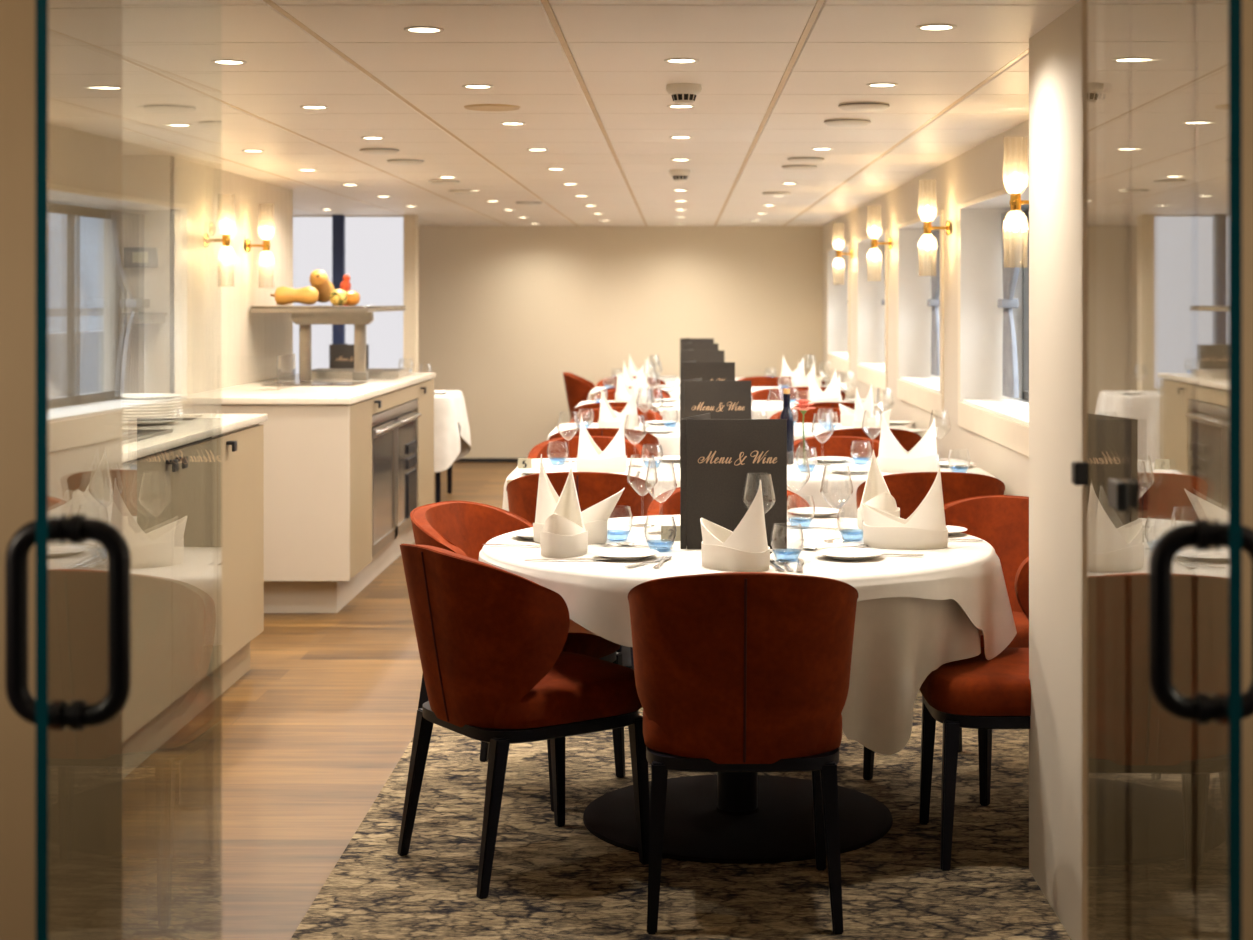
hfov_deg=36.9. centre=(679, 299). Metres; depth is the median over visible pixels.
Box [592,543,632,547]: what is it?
fork
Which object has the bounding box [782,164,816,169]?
ceiling speaker
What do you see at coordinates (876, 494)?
folded napkin
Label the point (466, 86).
diffuser
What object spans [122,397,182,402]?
dinner plate
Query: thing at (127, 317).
wall shelf
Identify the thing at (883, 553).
knife
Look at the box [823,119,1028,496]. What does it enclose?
wall
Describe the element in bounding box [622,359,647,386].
folded napkin
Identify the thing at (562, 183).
recessed light
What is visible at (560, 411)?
bowl
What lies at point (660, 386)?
plate
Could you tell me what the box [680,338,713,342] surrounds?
folder
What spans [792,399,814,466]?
gerbera
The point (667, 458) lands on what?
plate
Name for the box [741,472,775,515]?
bowl
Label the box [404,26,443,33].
recessed light
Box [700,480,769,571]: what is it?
folded napkin
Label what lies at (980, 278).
window
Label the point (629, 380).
folded napkin
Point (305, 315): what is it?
gantry
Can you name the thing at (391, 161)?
ceiling speaker
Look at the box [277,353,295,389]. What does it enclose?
glass screen
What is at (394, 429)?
oven
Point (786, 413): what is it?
wine bottle
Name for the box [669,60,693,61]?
diffuser
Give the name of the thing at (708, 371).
folder
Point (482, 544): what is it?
knife
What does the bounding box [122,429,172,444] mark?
cooktop
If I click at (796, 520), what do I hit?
wine glass
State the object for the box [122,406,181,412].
dinner plate
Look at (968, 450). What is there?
tumbler
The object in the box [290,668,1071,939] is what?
carpet
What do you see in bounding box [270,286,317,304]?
butternut squash
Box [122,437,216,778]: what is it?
base cabinet
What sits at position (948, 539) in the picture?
knife
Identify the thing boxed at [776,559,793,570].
spoon
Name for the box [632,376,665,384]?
dining chair
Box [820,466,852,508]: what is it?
bowl
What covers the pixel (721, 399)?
folder
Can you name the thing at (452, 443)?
tablecloth
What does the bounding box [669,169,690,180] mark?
smoke detector
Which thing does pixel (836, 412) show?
tumbler
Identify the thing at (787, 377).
dining chair
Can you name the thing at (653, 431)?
plate
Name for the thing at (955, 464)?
plate
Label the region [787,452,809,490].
bowl
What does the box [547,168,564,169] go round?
recessed light
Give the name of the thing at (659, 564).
fork
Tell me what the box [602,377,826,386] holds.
tablecloth
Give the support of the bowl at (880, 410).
on the wine glass at (880, 410)
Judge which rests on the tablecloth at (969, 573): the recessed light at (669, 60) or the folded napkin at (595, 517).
the folded napkin at (595, 517)
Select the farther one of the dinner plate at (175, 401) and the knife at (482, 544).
the dinner plate at (175, 401)
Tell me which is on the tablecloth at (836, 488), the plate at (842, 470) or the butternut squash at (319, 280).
the plate at (842, 470)
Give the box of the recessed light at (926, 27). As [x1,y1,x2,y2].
[916,24,956,30]
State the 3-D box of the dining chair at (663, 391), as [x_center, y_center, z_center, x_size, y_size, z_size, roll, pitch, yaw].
[-0.333,1.008,13.358,0.536,0.811,0.558,0,0,0]
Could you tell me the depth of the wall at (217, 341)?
8.93 m
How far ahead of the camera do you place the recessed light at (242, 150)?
8.13 m
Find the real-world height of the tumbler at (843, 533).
0.092 m
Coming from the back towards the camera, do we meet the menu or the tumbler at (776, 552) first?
the menu
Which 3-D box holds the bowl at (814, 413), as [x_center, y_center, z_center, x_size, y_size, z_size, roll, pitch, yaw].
[0.575,0.518,7.580,0.091,0.119,0.091,0,0,0]
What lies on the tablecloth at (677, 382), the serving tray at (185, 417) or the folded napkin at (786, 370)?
the folded napkin at (786, 370)
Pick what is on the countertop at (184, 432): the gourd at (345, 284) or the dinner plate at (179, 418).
the dinner plate at (179, 418)
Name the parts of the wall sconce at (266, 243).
arm, knob, lamp shade, lamp shade, bulb, bulb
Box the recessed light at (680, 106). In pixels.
[667,104,694,108]
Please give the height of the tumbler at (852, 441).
0.092 m
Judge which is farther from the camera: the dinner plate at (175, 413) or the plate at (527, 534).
the dinner plate at (175, 413)
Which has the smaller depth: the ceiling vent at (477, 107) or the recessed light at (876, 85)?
the recessed light at (876, 85)
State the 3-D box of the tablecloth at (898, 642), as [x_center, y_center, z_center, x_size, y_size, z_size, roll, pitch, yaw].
[0.155,0.886,5.128,1.354,0.441,1.364,0,0,15]
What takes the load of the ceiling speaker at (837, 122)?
attached to the ceiling
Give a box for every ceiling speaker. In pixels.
[359,147,398,153]
[387,159,423,164]
[429,180,459,184]
[449,190,477,193]
[516,201,540,204]
[762,192,789,195]
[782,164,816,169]
[787,157,824,162]
[824,118,870,126]
[838,101,889,111]
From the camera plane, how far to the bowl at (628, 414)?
7.49 m
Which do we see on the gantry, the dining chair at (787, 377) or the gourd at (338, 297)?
the gourd at (338, 297)
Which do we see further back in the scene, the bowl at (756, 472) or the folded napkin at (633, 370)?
the folded napkin at (633, 370)
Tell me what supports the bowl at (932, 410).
on the wine glass at (932, 410)
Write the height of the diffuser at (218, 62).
0.003 m
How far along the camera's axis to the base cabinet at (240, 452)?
6.82 m
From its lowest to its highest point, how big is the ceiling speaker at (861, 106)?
0.018 m
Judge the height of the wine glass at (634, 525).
0.207 m
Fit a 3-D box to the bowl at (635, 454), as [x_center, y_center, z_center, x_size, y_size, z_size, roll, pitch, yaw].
[-0.110,0.514,5.500,0.091,0.119,0.091,0,0,-31]
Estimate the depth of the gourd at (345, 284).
10.38 m
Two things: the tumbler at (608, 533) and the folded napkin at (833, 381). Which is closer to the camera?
the tumbler at (608, 533)
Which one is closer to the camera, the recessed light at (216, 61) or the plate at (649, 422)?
the recessed light at (216, 61)
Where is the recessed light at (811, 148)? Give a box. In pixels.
[811,148,832,149]
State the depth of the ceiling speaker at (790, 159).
8.51 m
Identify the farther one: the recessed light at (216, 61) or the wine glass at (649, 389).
the wine glass at (649, 389)
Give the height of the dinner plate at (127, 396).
0.016 m
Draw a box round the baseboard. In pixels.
[454,458,517,461]
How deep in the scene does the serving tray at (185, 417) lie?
6.90 m
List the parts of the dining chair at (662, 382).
backrest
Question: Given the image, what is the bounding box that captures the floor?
[122,462,517,939]
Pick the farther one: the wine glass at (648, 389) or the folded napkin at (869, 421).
the wine glass at (648, 389)
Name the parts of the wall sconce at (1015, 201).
lamp shade, lamp shade, knob, bulb, bulb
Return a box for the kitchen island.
[179,379,433,612]
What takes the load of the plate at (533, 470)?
on the tablecloth at (836, 488)
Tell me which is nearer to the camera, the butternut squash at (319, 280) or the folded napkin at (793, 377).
the butternut squash at (319, 280)
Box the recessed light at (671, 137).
[669,136,692,138]
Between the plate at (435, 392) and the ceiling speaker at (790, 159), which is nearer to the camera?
the ceiling speaker at (790, 159)
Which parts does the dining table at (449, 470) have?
leg, leg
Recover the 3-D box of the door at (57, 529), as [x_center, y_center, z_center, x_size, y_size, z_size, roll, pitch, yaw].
[-0.676,0.387,2.359,0.140,2.043,0.682,0,0,2]
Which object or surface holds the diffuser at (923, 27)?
attached to the recessed light at (926, 27)
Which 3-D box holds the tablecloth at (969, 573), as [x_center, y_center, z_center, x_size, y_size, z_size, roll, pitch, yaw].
[0.172,0.802,5.128,1.441,0.281,1.426,0,0,0]
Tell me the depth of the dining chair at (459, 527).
5.56 m
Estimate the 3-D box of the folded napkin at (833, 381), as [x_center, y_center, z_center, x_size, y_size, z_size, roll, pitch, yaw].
[0.927,0.554,12.170,0.203,0.222,0.133,0,0,7]
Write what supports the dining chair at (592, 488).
on the carpet
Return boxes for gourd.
[329,289,346,305]
[340,274,350,305]
[346,291,359,305]
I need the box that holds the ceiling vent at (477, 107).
[464,104,519,110]
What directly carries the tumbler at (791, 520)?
on the tablecloth at (969, 573)
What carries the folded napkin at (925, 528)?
on the tablecloth at (969, 573)
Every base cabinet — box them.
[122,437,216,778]
[203,423,263,709]
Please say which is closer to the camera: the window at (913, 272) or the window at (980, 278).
the window at (980, 278)
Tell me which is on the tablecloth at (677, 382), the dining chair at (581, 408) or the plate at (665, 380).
the plate at (665, 380)
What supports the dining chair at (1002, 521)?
on the carpet
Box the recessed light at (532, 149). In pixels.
[527,148,548,150]
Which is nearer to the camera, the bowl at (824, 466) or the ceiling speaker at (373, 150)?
the bowl at (824, 466)
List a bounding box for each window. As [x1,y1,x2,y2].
[293,215,402,373]
[827,242,849,375]
[857,229,887,392]
[897,210,943,417]
[958,180,1028,456]
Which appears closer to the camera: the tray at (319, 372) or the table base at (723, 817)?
the table base at (723, 817)
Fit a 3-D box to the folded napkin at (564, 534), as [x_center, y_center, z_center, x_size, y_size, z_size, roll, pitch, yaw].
[-0.303,0.550,4.895,0.125,0.222,0.206,0,0,10]
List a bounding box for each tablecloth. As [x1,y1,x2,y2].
[434,390,470,471]
[479,515,1016,659]
[502,458,995,517]
[547,423,918,456]
[568,597,982,754]
[575,401,854,422]
[587,387,845,400]
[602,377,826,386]
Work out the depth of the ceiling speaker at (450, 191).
11.04 m
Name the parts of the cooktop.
glass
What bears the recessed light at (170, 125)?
in the ceiling
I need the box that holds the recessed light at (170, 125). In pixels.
[166,124,192,126]
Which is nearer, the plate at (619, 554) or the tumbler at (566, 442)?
the plate at (619, 554)
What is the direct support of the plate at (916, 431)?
on the tablecloth at (670, 442)
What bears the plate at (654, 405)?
on the tablecloth at (758, 408)
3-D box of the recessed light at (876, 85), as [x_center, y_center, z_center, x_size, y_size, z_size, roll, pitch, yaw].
[0.608,-0.647,5.645,0.096,0.007,0.096,0,0,0]
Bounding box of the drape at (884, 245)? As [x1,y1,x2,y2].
[884,245,884,360]
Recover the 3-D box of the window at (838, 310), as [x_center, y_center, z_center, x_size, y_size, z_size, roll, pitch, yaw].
[1.394,0.067,14.800,0.312,0.986,2.040,0,0,0]
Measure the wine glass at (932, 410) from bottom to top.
0.207 m
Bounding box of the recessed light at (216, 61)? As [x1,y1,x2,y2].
[211,59,246,64]
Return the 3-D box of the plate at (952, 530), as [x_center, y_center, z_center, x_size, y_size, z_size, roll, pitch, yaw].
[0.725,0.654,5.310,0.174,0.016,0.174,0,0,0]
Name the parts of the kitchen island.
panel, door, pull, drawer, door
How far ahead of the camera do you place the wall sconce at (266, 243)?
9.84 m
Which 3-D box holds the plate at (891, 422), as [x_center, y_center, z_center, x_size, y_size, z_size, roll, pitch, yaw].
[1.161,0.658,10.040,0.174,0.016,0.174,0,0,0]
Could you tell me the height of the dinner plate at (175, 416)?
0.016 m
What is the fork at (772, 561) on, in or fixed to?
on the tablecloth at (969, 573)
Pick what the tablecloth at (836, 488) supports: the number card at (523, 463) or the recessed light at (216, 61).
the number card at (523, 463)
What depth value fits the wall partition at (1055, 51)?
4.31 m
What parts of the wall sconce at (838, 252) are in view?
lamp shade, lamp shade, knob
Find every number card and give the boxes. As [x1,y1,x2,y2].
[518,458,531,468]
[661,526,679,540]
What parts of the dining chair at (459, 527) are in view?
leg, backrest, leg, leg, seat, frame, leg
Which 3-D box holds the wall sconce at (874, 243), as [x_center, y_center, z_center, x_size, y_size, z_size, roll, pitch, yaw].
[1.168,-0.332,11.020,0.144,0.444,0.088,0,0,0]
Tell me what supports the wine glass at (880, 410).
on the tablecloth at (836, 488)
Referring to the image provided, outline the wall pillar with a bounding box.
[293,215,418,371]
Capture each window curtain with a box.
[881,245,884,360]
[927,231,939,375]
[998,210,1023,397]
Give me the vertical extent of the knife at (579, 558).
0.002 m
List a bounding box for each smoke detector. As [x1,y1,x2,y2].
[666,83,701,103]
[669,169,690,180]
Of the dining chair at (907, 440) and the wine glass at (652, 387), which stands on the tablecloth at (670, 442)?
the wine glass at (652, 387)
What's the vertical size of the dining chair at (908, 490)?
0.811 m
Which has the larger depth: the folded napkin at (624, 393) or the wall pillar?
the wall pillar
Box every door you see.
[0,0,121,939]
[5,0,130,939]
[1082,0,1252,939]
[1108,0,1252,939]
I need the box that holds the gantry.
[251,305,405,379]
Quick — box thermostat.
[124,247,157,267]
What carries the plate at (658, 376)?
on the tablecloth at (677, 382)
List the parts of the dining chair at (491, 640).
leg, backrest, leg, frame, leg, seat, leg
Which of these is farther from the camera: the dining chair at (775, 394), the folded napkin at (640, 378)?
the dining chair at (775, 394)
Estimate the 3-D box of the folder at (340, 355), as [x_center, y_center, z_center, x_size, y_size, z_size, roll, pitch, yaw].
[-2.391,0.493,13.687,0.283,0.345,0.279,0,0,-1]
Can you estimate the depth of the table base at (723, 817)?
5.05 m
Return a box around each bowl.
[557,411,578,439]
[624,414,645,443]
[627,454,657,495]
[645,459,676,501]
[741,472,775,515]
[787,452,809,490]
[811,413,833,442]
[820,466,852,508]
[862,410,881,438]
[929,410,950,438]
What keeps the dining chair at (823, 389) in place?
on the carpet
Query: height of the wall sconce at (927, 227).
0.444 m
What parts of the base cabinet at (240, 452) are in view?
pull, door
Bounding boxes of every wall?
[122,155,292,395]
[419,226,822,457]
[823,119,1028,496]
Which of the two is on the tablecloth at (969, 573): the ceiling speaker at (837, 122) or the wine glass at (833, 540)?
the wine glass at (833, 540)
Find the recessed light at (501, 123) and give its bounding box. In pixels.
[500,122,525,125]
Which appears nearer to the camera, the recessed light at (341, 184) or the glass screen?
the glass screen
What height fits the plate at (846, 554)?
0.016 m
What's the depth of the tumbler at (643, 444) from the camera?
7.44 m
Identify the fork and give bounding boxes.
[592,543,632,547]
[653,556,670,567]
[770,559,785,570]
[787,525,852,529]
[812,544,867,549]
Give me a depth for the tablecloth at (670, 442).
9.59 m
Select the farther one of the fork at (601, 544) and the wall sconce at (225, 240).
the wall sconce at (225, 240)
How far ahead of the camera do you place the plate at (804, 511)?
5.79 m
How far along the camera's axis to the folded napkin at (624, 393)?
11.73 m
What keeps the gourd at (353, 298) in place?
on the gantry
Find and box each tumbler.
[547,442,567,464]
[607,505,632,540]
[641,444,662,467]
[644,515,676,551]
[770,523,803,561]
[787,495,814,527]
[795,448,817,471]
[817,410,833,426]
[821,412,837,429]
[837,505,862,540]
[851,441,871,463]
[948,450,969,471]
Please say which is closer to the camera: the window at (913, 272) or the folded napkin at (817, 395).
the window at (913, 272)
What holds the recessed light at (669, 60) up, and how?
in the ceiling
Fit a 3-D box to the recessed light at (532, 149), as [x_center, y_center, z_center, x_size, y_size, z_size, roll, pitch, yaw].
[-0.612,-0.647,8.075,0.096,0.007,0.096,0,0,0]
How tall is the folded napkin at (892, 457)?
0.233 m
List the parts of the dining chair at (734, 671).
leg, seat, frame, backrest, leg, leg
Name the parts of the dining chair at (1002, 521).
leg, leg, leg, backrest, seat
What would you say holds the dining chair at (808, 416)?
on the carpet
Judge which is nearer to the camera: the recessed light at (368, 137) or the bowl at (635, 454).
the bowl at (635, 454)
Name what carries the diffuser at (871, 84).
attached to the recessed light at (876, 85)
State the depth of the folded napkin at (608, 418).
9.48 m
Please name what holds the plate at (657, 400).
on the tablecloth at (758, 408)
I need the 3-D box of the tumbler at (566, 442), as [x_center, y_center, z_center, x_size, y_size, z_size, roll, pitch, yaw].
[-0.495,0.620,7.600,0.086,0.092,0.086,0,0,0]
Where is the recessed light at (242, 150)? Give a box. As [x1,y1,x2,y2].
[242,150,263,151]
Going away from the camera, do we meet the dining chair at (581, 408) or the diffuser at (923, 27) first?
the diffuser at (923, 27)
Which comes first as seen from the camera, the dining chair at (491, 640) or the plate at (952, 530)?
the dining chair at (491, 640)
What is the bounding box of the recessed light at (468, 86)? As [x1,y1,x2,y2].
[462,84,493,88]
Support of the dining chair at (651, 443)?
on the carpet
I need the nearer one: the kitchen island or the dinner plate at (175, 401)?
the dinner plate at (175, 401)
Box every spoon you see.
[617,542,672,548]
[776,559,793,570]
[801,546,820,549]
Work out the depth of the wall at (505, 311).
16.45 m
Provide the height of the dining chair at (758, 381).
0.811 m
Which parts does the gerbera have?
stem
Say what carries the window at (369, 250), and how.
attached to the wall pillar
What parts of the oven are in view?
door pane, door, handle, door, door pane, handle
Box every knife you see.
[482,544,539,545]
[523,558,610,560]
[625,556,671,566]
[796,558,802,571]
[882,553,923,555]
[948,539,982,540]
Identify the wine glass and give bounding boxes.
[557,411,578,462]
[624,414,645,466]
[627,454,657,526]
[636,389,652,429]
[637,387,654,426]
[645,459,676,534]
[646,372,659,403]
[646,389,663,428]
[741,472,775,553]
[787,452,809,521]
[811,413,833,465]
[820,466,852,542]
[862,410,881,460]
[929,410,950,460]
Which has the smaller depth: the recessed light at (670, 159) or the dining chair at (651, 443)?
the recessed light at (670, 159)
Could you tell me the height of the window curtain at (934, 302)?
0.801 m
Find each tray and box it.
[180,415,201,419]
[311,368,409,377]
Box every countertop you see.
[122,414,267,462]
[179,372,435,404]
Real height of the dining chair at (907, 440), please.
0.811 m
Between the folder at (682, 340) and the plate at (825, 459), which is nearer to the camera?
the plate at (825, 459)
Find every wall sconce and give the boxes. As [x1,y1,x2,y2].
[203,193,234,286]
[246,203,273,287]
[833,223,852,284]
[867,205,891,280]
[919,179,949,258]
[1003,136,1028,267]
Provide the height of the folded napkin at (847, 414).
0.222 m
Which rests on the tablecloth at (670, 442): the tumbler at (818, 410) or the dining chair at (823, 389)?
the tumbler at (818, 410)
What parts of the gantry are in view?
post, edge trim, post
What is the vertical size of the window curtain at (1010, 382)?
0.801 m
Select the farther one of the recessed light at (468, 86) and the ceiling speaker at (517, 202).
the ceiling speaker at (517, 202)
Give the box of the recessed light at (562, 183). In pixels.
[562,183,577,184]
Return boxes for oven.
[372,399,421,556]
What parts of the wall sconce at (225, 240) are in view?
arm, bulb, bulb, lamp shade, lamp shade, knob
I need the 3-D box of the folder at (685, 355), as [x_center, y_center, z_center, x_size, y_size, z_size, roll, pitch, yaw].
[0.142,0.493,12.084,0.283,0.345,0.279,0,0,0]
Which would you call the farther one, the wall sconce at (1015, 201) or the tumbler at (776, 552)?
the wall sconce at (1015, 201)
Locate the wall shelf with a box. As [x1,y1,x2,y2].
[122,312,166,322]
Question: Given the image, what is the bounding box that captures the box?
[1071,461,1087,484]
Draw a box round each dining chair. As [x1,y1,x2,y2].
[397,544,649,898]
[410,501,624,811]
[506,472,653,669]
[528,436,649,458]
[549,428,658,457]
[563,372,595,418]
[569,407,663,422]
[572,402,659,417]
[591,388,668,400]
[596,377,661,386]
[596,387,669,398]
[628,572,857,933]
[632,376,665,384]
[647,487,810,515]
[737,376,791,386]
[751,388,808,400]
[769,407,840,422]
[779,376,825,386]
[790,387,845,400]
[794,402,874,414]
[794,436,879,457]
[817,428,921,451]
[856,472,1004,518]
[863,495,1028,805]
[919,557,1030,870]
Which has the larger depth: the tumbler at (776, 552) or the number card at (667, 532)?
the number card at (667, 532)
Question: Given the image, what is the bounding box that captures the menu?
[680,413,786,548]
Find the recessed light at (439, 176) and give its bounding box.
[438,176,455,177]
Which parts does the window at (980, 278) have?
sash frame, pane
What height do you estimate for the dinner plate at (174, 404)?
0.016 m
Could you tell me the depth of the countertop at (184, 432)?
6.40 m
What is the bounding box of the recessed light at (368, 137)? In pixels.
[361,136,384,139]
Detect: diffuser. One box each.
[217,61,241,63]
[409,28,437,31]
[466,86,487,87]
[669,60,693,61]
[871,84,892,85]
[922,26,950,28]
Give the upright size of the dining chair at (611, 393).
0.811 m
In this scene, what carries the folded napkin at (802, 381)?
on the tablecloth at (675, 394)
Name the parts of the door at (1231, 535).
pull handle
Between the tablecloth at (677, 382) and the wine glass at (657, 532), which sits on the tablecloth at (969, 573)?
the wine glass at (657, 532)
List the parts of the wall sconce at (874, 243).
lamp shade, lamp shade, knob, bulb, bulb, arm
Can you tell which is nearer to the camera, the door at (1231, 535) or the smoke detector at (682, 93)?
the door at (1231, 535)
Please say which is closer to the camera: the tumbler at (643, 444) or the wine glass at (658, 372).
the tumbler at (643, 444)
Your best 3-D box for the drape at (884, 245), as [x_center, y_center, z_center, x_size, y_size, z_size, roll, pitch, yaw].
[1.433,0.020,12.878,0.046,0.801,0.340,0,0,0]
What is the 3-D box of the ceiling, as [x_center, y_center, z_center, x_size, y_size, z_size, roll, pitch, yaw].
[-1.057,-0.688,7.744,5.714,0.080,18.032,0,0,0]
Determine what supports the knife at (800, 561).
on the tablecloth at (969, 573)
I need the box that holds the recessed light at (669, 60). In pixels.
[664,58,698,63]
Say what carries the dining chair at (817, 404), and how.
on the carpet
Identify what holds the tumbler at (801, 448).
on the tablecloth at (836, 488)
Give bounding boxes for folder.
[329,344,368,367]
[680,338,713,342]
[680,343,717,349]
[680,349,723,361]
[680,361,734,380]
[680,378,750,418]
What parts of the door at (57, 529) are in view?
pull handle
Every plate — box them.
[122,393,181,399]
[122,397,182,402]
[122,400,181,405]
[122,403,181,409]
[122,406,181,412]
[122,409,182,415]
[122,412,182,418]
[122,415,182,421]
[122,417,182,424]
[434,391,447,393]
[510,529,533,539]
[518,468,563,474]
[591,548,658,560]
[642,429,675,433]
[645,421,675,424]
[651,404,676,407]
[653,399,678,401]
[654,456,679,461]
[657,385,677,387]
[658,376,677,377]
[660,379,678,381]
[662,389,676,391]
[787,507,842,516]
[810,456,851,462]
[816,548,883,560]
[829,467,868,473]
[844,399,864,401]
[890,421,912,424]
[901,429,927,433]
[939,461,974,467]
[946,525,966,535]
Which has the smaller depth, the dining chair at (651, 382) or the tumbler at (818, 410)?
the tumbler at (818, 410)
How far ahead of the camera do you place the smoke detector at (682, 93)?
5.63 m
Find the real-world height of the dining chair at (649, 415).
0.811 m
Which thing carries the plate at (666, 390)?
on the tablecloth at (675, 394)
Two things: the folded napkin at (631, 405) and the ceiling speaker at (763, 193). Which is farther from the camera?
the ceiling speaker at (763, 193)
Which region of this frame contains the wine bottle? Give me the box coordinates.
[780,389,793,464]
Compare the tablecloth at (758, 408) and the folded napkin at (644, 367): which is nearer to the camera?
the tablecloth at (758, 408)
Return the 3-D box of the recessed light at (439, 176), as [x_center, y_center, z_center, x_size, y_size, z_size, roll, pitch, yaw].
[-1.225,-0.647,9.880,0.096,0.007,0.096,0,0,0]
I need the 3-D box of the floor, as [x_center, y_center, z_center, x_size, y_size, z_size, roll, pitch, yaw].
[-0.950,1.480,7.780,5.300,0.120,17.960,0,0,0]
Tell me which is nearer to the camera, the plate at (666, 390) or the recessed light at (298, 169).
the recessed light at (298, 169)
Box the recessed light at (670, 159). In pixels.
[670,159,690,160]
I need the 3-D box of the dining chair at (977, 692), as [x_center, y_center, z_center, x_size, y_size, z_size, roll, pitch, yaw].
[0.902,1.008,4.866,0.558,0.811,0.536,0,0,0]
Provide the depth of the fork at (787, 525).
5.42 m
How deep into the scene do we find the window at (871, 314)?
13.08 m
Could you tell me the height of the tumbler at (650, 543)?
0.092 m
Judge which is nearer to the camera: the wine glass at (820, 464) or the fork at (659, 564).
the fork at (659, 564)
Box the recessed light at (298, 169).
[298,169,316,170]
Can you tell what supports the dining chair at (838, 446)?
on the carpet
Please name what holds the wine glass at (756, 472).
on the tablecloth at (969, 573)
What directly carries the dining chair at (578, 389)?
on the carpet
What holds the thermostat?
attached to the wall at (217, 341)
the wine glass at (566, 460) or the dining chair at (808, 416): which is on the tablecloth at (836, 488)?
the wine glass at (566, 460)
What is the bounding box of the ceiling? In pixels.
[122,0,1079,225]
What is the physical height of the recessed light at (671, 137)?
0.007 m
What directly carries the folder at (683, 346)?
on the tablecloth at (675, 394)
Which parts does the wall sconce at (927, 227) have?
lamp shade, lamp shade, knob, bulb, bulb, arm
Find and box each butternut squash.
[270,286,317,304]
[309,270,333,302]
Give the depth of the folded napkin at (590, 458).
7.26 m
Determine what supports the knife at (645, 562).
on the tablecloth at (969, 573)
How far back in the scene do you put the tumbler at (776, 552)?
4.76 m
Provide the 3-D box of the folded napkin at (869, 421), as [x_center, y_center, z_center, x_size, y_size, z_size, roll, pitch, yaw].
[0.974,0.554,9.518,0.206,0.222,0.125,0,0,23]
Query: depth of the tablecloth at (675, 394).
13.82 m
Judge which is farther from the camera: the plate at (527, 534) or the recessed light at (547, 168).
the recessed light at (547, 168)
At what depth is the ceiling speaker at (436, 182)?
10.15 m
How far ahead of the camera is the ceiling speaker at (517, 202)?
12.34 m
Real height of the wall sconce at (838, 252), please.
0.444 m
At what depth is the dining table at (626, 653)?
7.35 m
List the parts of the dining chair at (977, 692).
leg, leg, seat, frame, backrest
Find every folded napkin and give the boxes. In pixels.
[533,454,624,544]
[540,467,587,557]
[576,414,626,472]
[598,387,635,429]
[613,384,637,425]
[615,368,642,401]
[617,371,647,404]
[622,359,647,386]
[622,362,646,386]
[628,356,650,376]
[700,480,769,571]
[781,354,804,376]
[790,361,815,386]
[796,361,822,386]
[808,369,836,402]
[810,373,841,402]
[839,385,873,426]
[853,388,890,427]
[857,450,899,529]
[861,463,947,549]
[877,411,938,472]
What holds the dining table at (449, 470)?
on the floor
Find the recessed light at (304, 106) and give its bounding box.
[300,105,328,108]
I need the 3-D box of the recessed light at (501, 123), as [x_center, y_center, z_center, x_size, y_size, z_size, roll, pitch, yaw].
[-0.612,-0.647,6.880,0.096,0.007,0.096,0,0,0]
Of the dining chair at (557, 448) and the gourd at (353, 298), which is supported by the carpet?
the dining chair at (557, 448)
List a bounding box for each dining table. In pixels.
[435,465,451,502]
[507,479,631,667]
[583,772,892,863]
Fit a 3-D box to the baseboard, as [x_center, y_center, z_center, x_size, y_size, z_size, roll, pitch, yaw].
[-0.380,1.403,16.438,3.260,0.035,0.015,0,0,0]
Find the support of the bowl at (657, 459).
on the wine glass at (657, 532)
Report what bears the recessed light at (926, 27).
in the ceiling
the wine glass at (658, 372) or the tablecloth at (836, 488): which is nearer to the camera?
the tablecloth at (836, 488)
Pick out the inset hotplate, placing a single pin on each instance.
(275, 383)
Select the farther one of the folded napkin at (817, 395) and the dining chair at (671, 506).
the folded napkin at (817, 395)
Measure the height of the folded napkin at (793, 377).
0.222 m
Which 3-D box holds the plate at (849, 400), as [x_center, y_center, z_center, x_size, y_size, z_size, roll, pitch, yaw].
[1.159,0.658,12.290,0.174,0.016,0.174,0,0,0]
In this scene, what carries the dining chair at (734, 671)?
on the carpet
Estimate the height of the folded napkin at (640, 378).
0.222 m
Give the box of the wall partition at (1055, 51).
[1029,0,1081,939]
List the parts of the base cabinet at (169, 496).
door, pull, pull, door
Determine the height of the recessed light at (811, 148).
0.007 m
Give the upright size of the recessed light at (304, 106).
0.007 m
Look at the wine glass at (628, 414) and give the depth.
7.49 m
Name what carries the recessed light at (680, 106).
in the ceiling
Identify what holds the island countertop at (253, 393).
on the kitchen island
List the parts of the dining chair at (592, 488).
backrest, leg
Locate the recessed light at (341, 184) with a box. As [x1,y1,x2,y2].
[341,184,358,185]
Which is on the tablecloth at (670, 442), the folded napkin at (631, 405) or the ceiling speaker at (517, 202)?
the folded napkin at (631, 405)
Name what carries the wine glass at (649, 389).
on the tablecloth at (670, 442)
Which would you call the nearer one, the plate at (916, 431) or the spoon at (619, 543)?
the spoon at (619, 543)
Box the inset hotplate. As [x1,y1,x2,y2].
[261,382,366,385]
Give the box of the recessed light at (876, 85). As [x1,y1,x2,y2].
[866,83,897,87]

